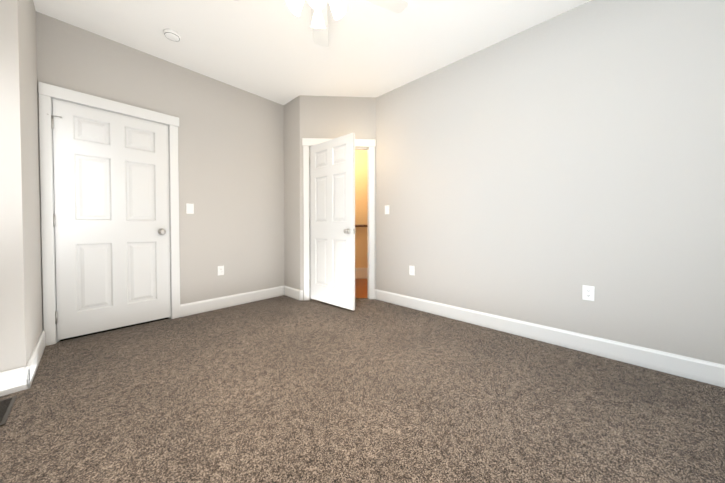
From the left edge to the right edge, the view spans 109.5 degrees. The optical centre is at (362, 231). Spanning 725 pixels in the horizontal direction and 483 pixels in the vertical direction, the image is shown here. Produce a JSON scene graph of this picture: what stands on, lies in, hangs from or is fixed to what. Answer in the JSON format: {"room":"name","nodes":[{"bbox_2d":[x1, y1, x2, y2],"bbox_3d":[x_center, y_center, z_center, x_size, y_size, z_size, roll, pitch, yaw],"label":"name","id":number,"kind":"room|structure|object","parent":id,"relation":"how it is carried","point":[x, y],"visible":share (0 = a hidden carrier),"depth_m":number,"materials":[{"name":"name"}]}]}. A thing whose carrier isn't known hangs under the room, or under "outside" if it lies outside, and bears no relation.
{"room":"empty bedroom","nodes":[
{"label":"empty bedroom","id":0,"kind":"room"},
{"bbox_2d":[0,0,28,371],"bbox_3d":[-2.451,-0.413,1.300,0.120,2.800,0.880,1,1,43],"label":"wall","id":1,"kind":"structure","parent":0,"point":[14,346],"depth_m":1.56,"materials":[{"name":"paint"}]},
{"bbox_2d":[0,365,27,395],"bbox_3d":[-2.354,0.917,1.329,0.015,0.140,0.720,1,1,43],"label":"baseboard","id":2,"kind":"structure","parent":1,"relation":"attached to","point":[22,378],"depth_m":1.56,"materials":[{"name":"white wood"}]},
{"bbox_2d":[21,0,42,357],"bbox_3d":[-2.536,-0.423,1.903,0.830,2.800,0.120,1,1,43],"label":"wall","id":3,"kind":"structure","parent":0,"point":[31,151],"depth_m":1.87,"materials":[{"name":"paint"}]},
{"bbox_2d":[27,330,45,388],"bbox_3d":[-2.398,0.907,1.887,0.845,0.140,0.015,1,1,43],"label":"baseboard","id":4,"kind":"structure","parent":3,"relation":"attached to","point":[33,362],"depth_m":1.81,"materials":[{"name":"white wood"}]},
{"bbox_2d":[36,11,284,329],"bbox_3d":[-1.980,-0.443,3.013,0.120,2.800,2.500,1,1,43],"label":"wall","id":5,"kind":"structure","parent":0,"point":[231,160],"depth_m":3.06,"materials":[{"name":"paint"}]},
{"bbox_2d":[47,99,170,339],"bbox_3d":[-2.379,-0.101,2.481,0.105,2.085,0.836,1,1,43],"label":"closet door","id":6,"kind":"structure","parent":5,"relation":"in","point":[111,219],"depth_m":2.46,"materials":[{"name":"white wood"}]},
{"bbox_2d":[38,82,179,345],"bbox_3d":[-2.425,-0.101,2.545,0.120,2.133,0.850,1,1,43],"label":"door frame","id":7,"kind":"structure","parent":5,"relation":"attached to","point":[54,202],"depth_m":2.24,"materials":[{"name":"white wood"}]},
{"bbox_2d":[186,203,193,213],"bbox_3d":[-1.970,-0.261,2.928,0.014,0.117,0.072,1,1,43],"label":"light switch","id":8,"kind":"object","parent":5,"relation":"attached to","point":[189,208],"visible":1,"depth_m":2.92,"materials":[{"name":"white plastic"}]},
{"bbox_2d":[218,266,223,275],"bbox_3d":[-1.755,0.485,3.174,0.009,0.117,0.072,1,1,43],"label":"electrical outlet","id":9,"kind":"object","parent":5,"relation":"attached to","point":[220,270],"visible":1,"depth_m":3.17,"materials":[{"name":"white plastic"}]},
{"bbox_2d":[180,286,283,316],"bbox_3d":[-1.604,0.882,3.337,0.015,0.140,1.305,1,1,43],"label":"baseboard","id":10,"kind":"structure","parent":5,"relation":"attached to","point":[187,309],"depth_m":3.23,"materials":[{"name":"white wood"}]},
{"bbox_2d":[284,95,299,289],"bbox_3d":[-1.012,-0.455,3.736,0.540,2.800,0.120,1,1,43],"label":"wall","id":11,"kind":"structure","parent":0,"point":[292,193],"depth_m":3.64,"materials":[{"name":"paint"}]},
{"bbox_2d":[284,285,302,300],"bbox_3d":[-0.982,0.877,3.646,0.417,0.140,0.025,1,1,43],"label":"baseboard","id":12,"kind":"structure","parent":11,"relation":"attached to","point":[291,292],"depth_m":3.62,"materials":[{"name":"white wood"}]},
{"bbox_2d":[33,0,590,104],"bbox_3d":[-0.265,-1.879,2.213,6.600,0.100,5.700,1,1,43],"label":"ceiling","id":13,"kind":"structure","parent":0,"point":[271,50],"depth_m":2.39,"materials":[{"name":"white paint"}]},
{"bbox_2d":[163,29,180,41],"bbox_3d":[-1.763,-1.811,2.373,0.132,0.040,0.132,1,1,43],"label":"smoke detector","id":14,"kind":"object","parent":13,"relation":"attached to","point":[171,34],"visible":1,"depth_m":2.35,"materials":[{"name":"white plastic"}]},
{"bbox_2d":[234,0,407,46],"bbox_3d":[-0.269,-1.583,1.587,1.244,0.470,1.276,1,1,43],"label":"ceiling fan","id":15,"kind":"object","parent":13,"relation":"hanging from","point":[319,25],"visible":1,"depth_m":1.75,"materials":[{"name":"white"}]},
{"bbox_2d":[300,95,375,299],"bbox_3d":[-0.337,-0.453,3.597,1.047,2.800,0.120,0,1,-3],"label":"wall","id":16,"kind":"structure","parent":0,"point":[331,117],"depth_m":3.52,"materials":[{"name":"paint"}]},
{"bbox_2d":[309,133,355,309],"bbox_3d":[-0.397,-0.115,3.290,0.814,2.085,0.175,1,1,43],"label":"door","id":17,"kind":"structure","parent":16,"relation":"in","point":[332,221],"depth_m":3.22,"materials":[{"name":"white wood"}]},
{"bbox_2d":[302,138,375,300],"bbox_3d":[-0.323,-0.162,3.601,0.999,2.218,0.160,0,1,-3],"label":"door frame","id":18,"kind":"structure","parent":16,"relation":"attached to","point":[369,143],"depth_m":3.53,"materials":[{"name":"white wood"}]},
{"bbox_2d":[355,279,366,297],"bbox_3d":[-0.244,0.986,4.384,1.520,0.096,1.510,0,1,-3],"label":"floor","id":19,"kind":"structure","parent":0,"point":[360,288],"depth_m":4.22,"materials":[{"name":"brown wood"}]},
{"bbox_2d":[355,150,367,267],"bbox_3d":[-0.246,-0.466,4.389,1.520,2.800,1.450,0,1,-3],"label":"wall","id":20,"kind":"structure","parent":0,"point":[361,206],"depth_m":5.01,"materials":[{"name":"beige paint"}]},
{"bbox_2d":[355,268,367,278],"bbox_3d":[-0.291,0.820,5.005,1.300,0.214,0.018,0,1,-3],"label":"baseboard","id":21,"kind":"structure","parent":20,"relation":"attached to","point":[361,273],"depth_m":5.01,"materials":[{"name":"beige wood"}]},
{"bbox_2d":[0,295,724,482],"bbox_3d":[-0.217,1.036,1.380,4.780,0.100,3.840,1,1,43],"label":"floor carpet","id":22,"kind":"object","parent":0,"point":[283,389],"visible":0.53,"depth_m":1.43,"materials":[{"name":"brown carpet"}]},
{"bbox_2d":[0,396,16,426],"bbox_3d":[-1.988,0.983,1.364,0.320,0.007,0.140,1,1,43],"label":"air vent register","id":23,"kind":"object","parent":22,"relation":"on","point":[6,405],"visible":1,"depth_m":1.42,"materials":[{"name":"brown metal"}]},
{"bbox_2d":[376,0,724,364],"bbox_3d":[1.547,-0.431,2.373,3.785,2.800,0.120,1,1,43],"label":"wall","id":24,"kind":"structure","parent":0,"point":[543,173],"depth_m":2.10,"materials":[{"name":"paint"}]},
{"bbox_2d":[385,205,388,213],"bbox_3d":[0.326,-0.290,3.432,0.072,0.117,0.014,1,1,43],"label":"light switch","id":25,"kind":"object","parent":24,"relation":"attached to","point":[387,209],"visible":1,"depth_m":3.43,"materials":[{"name":"white plastic"}]},
{"bbox_2d":[409,265,414,275],"bbox_3d":[0.613,0.485,3.179,0.072,0.117,0.009,1,1,43],"label":"electrical outlet","id":26,"kind":"object","parent":24,"relation":"attached to","point":[411,270],"visible":1,"depth_m":3.17,"materials":[{"name":"white plastic"}]},
{"bbox_2d":[375,289,724,387],"bbox_3d":[1.469,0.899,2.371,3.564,0.140,0.025,1,1,43],"label":"baseboard","id":27,"kind":"structure","parent":24,"relation":"attached to","point":[704,371],"depth_m":2.07,"materials":[{"name":"white wood"}]},
{"bbox_2d":[582,285,594,300],"bbox_3d":[1.811,0.494,2.053,0.072,0.117,0.009,1,1,43],"label":"electrical outlet","id":28,"kind":"object","parent":24,"relation":"attached to","point":[587,292],"visible":1,"depth_m":2.05,"materials":[{"name":"white plastic"}]}
]}

